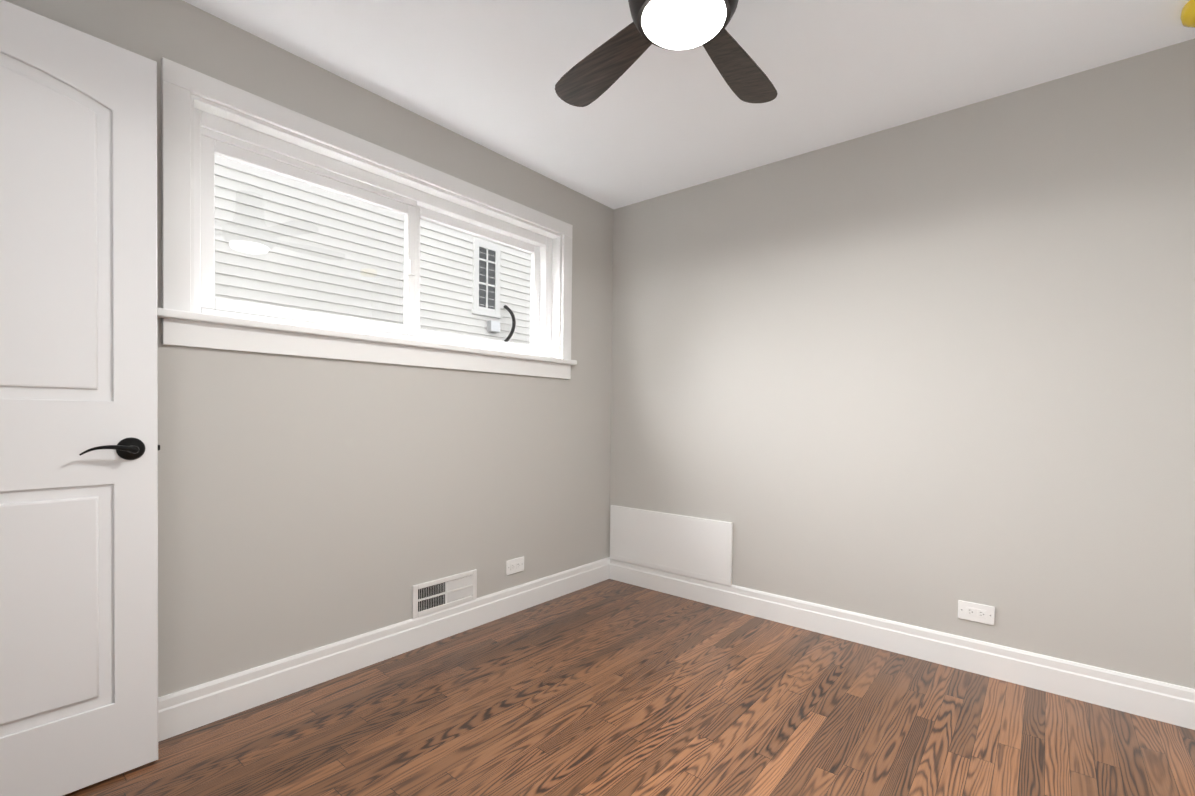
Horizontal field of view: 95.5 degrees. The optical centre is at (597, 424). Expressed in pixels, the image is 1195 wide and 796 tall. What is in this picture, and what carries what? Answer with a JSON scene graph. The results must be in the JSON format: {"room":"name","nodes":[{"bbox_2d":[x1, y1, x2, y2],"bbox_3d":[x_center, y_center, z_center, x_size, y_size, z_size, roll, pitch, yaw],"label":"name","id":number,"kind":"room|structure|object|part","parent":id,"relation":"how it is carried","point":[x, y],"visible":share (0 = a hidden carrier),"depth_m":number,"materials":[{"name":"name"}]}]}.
{"room":"empty bedroom","nodes":[
{"label":"empty bedroom","id":0,"kind":"room"},
{"bbox_2d":[4,0,613,696],"bbox_3d":[-0.965,-0.178,2.281,0.200,2.300,3.450,2,1,40],"label":"wall","id":1,"kind":"structure","parent":0,"point":[306,504],"depth_m":2.11,"materials":[{"name":"grey paint"}]},
{"bbox_2d":[157,57,576,378],"bbox_3d":[-0.788,-0.686,2.403,0.195,0.868,1.886,2,1,40],"label":"window","id":2,"kind":"structure","parent":1,"relation":"in","point":[188,118],"depth_m":2.06,"materials":[{"name":"white wood"}]},
{"bbox_3d":[-1.072,-0.676,2.113,0.003,0.504,0.732,2,1,40],"label":"glass","id":3,"kind":"part","parent":2,"relation":"part of","materials":[{"name":"clear glass"}]},
{"bbox_3d":[-0.827,-0.690,2.426,0.075,0.598,1.595,2,1,40],"label":"window sash","id":4,"kind":"part","parent":2,"relation":"part of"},
{"bbox_3d":[-0.828,-0.699,2.437,0.090,0.680,1.678,2,1,40],"label":"frame","id":5,"kind":"part","parent":2,"relation":"part of","materials":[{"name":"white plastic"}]},
{"bbox_3d":[-0.590,-0.693,2.749,0.003,0.530,0.727,2,1,40],"label":"glass","id":6,"kind":"part","parent":2,"relation":"part of","materials":[{"name":"clear glass"}]},
{"bbox_2d":[158,557,609,741],"bbox_3d":[-0.895,0.908,2.232,0.014,0.132,3.050,2,1,40],"label":"baseboard","id":7,"kind":"structure","parent":1,"relation":"attached to","point":[188,709],"depth_m":2.12,"materials":[{"name":"white wood"}]},
{"bbox_2d":[412,569,476,618],"bbox_3d":[-0.691,0.768,2.475,0.010,0.144,0.341,2,1,40],"label":"air vent","id":8,"kind":"object","parent":1,"relation":"in","point":[429,597],"visible":1,"depth_m":2.46,"materials":[{"name":"white metal"}]},
{"bbox_2d":[506,556,523,575],"bbox_3d":[-0.424,0.730,2.797,0.007,0.075,0.122,2,1,40],"label":"electrical outlet","id":9,"kind":"object","parent":1,"relation":"attached to","point":[515,565],"visible":1,"depth_m":2.79,"materials":[{"name":"white plastic"}]},
{"bbox_2d":[64,579,1194,795],"bbox_3d":[0.174,1.078,1.345,3.200,0.150,3.450,2,1,40],"label":"floor","id":10,"kind":"structure","parent":0,"point":[609,687],"depth_m":1.79,"materials":[{"name":"brown wood"}]},
{"bbox_2d":[183,0,1194,208],"bbox_3d":[0.204,-1.371,1.301,3.200,0.150,3.450,2,1,40],"label":"ceiling","id":11,"kind":"structure","parent":0,"point":[653,121],"depth_m":1.97,"materials":[{"name":"white paint"}]},
{"bbox_2d":[555,0,777,106],"bbox_3d":[0.231,-1.132,1.363,1.056,0.330,1.025,2,1,40],"label":"ceiling fan","id":12,"kind":"object","parent":11,"relation":"hanging from","point":[595,74],"visible":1,"depth_m":1.51,"materials":[{"name":"brown wood"}]},
{"bbox_2d":[1180,0,1194,27],"bbox_3d":[1.862,-1.255,1.635,0.144,0.054,0.144,2,1,40],"label":"smoke detector","id":13,"kind":"object","parent":11,"relation":"attached to","point":[1187,18],"visible":1,"depth_m":1.66,"materials":[{"name":"yellow plastic"}]},
{"bbox_2d":[609,38,1194,688],"bbox_3d":[1.227,-0.156,2.573,3.200,2.300,0.200,2,1,40],"label":"wall","id":14,"kind":"structure","parent":0,"point":[929,372],"depth_m":2.24,"materials":[{"name":"grey paint"}]},
{"bbox_2d":[610,505,732,585],"bbox_3d":[0.396,0.679,3.127,0.816,0.336,0.016,2,1,40],"label":"access hatch","id":15,"kind":"object","parent":14,"relation":"attached to","point":[696,547],"visible":1,"depth_m":3.09,"materials":[{"name":"white"}]},
{"bbox_2d":[610,559,1194,729],"bbox_3d":[1.142,0.928,2.513,2.730,0.132,0.014,2,1,40],"label":"baseboard","id":16,"kind":"structure","parent":14,"relation":"attached to","point":[1165,702],"depth_m":2.25,"materials":[{"name":"white wood"}]},
{"bbox_2d":[958,600,994,624],"bbox_3d":[1.530,0.761,2.192,0.122,0.075,0.007,2,1,40],"label":"electrical outlet","id":17,"kind":"object","parent":14,"relation":"attached to","point":[979,613],"visible":1,"depth_m":2.19,"materials":[{"name":"white plastic"}]},
{"bbox_3d":[-0.849,-0.137,0.073,3.200,2.300,0.200,2,1,40],"label":"wall","id":18,"kind":"structure","parent":0,"visible":0},
{"bbox_2d":[0,52,113,736],"bbox_3d":[-1.519,-0.026,1.275,0.028,1.999,0.760,2,1,40],"label":"molding","id":19,"kind":"structure","parent":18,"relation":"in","point":[103,392],"depth_m":1.46,"materials":[{"name":"white wood"}]},
{"bbox_2d":[0,0,157,795],"bbox_3d":[-1.507,-0.026,1.265,0.014,1.999,0.760,2,1,40],"label":"door","id":20,"kind":"structure","parent":18,"relation":"in","point":[48,255],"depth_m":1.42,"materials":[{"name":"white wood"}]},
{"bbox_3d":[-1.513,0.468,1.274,0.014,0.545,0.508,2,1,40],"label":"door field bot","id":21,"kind":"part","parent":20,"relation":"part of","materials":[{"name":"white wood"}]},
{"bbox_2d":[116,437,144,459],"bbox_3d":[-1.278,0.069,1.492,0.052,0.063,0.063,2,1,40],"label":"rose","id":22,"kind":"object","parent":20,"relation":"attached to","point":[138,444],"visible":0.83,"depth_m":1.50,"materials":[{"name":"black metal"}]},
{"bbox_2d":[79,445,136,455],"bbox_3d":[-1.296,0.068,1.439,0.018,0.026,0.115,2,1,40],"label":"lever","id":23,"kind":"object","parent":22,"relation":"attached to","point":[123,448],"visible":0.98,"depth_m":1.44,"materials":[{"name":"black metal"}]},
{"label":"outside","id":24,"kind":"structure","parent":0,"visible":0},
{"bbox_3d":[-1.155,1.596,5.085,3.600,0.150,15.000,2,1,40],"label":"ground","id":25,"kind":"structure","parent":24,"visible":0},
{"bbox_2d":[215,155,530,344],"bbox_3d":[-2.322,-1.425,6.031,0.469,5.828,15.000,2,1,40],"label":"window glass","id":26,"kind":"object","parent":25,"relation":"on","point":[518,265],"depth_m":5.65,"materials":[{"name":"white"}]}
]}

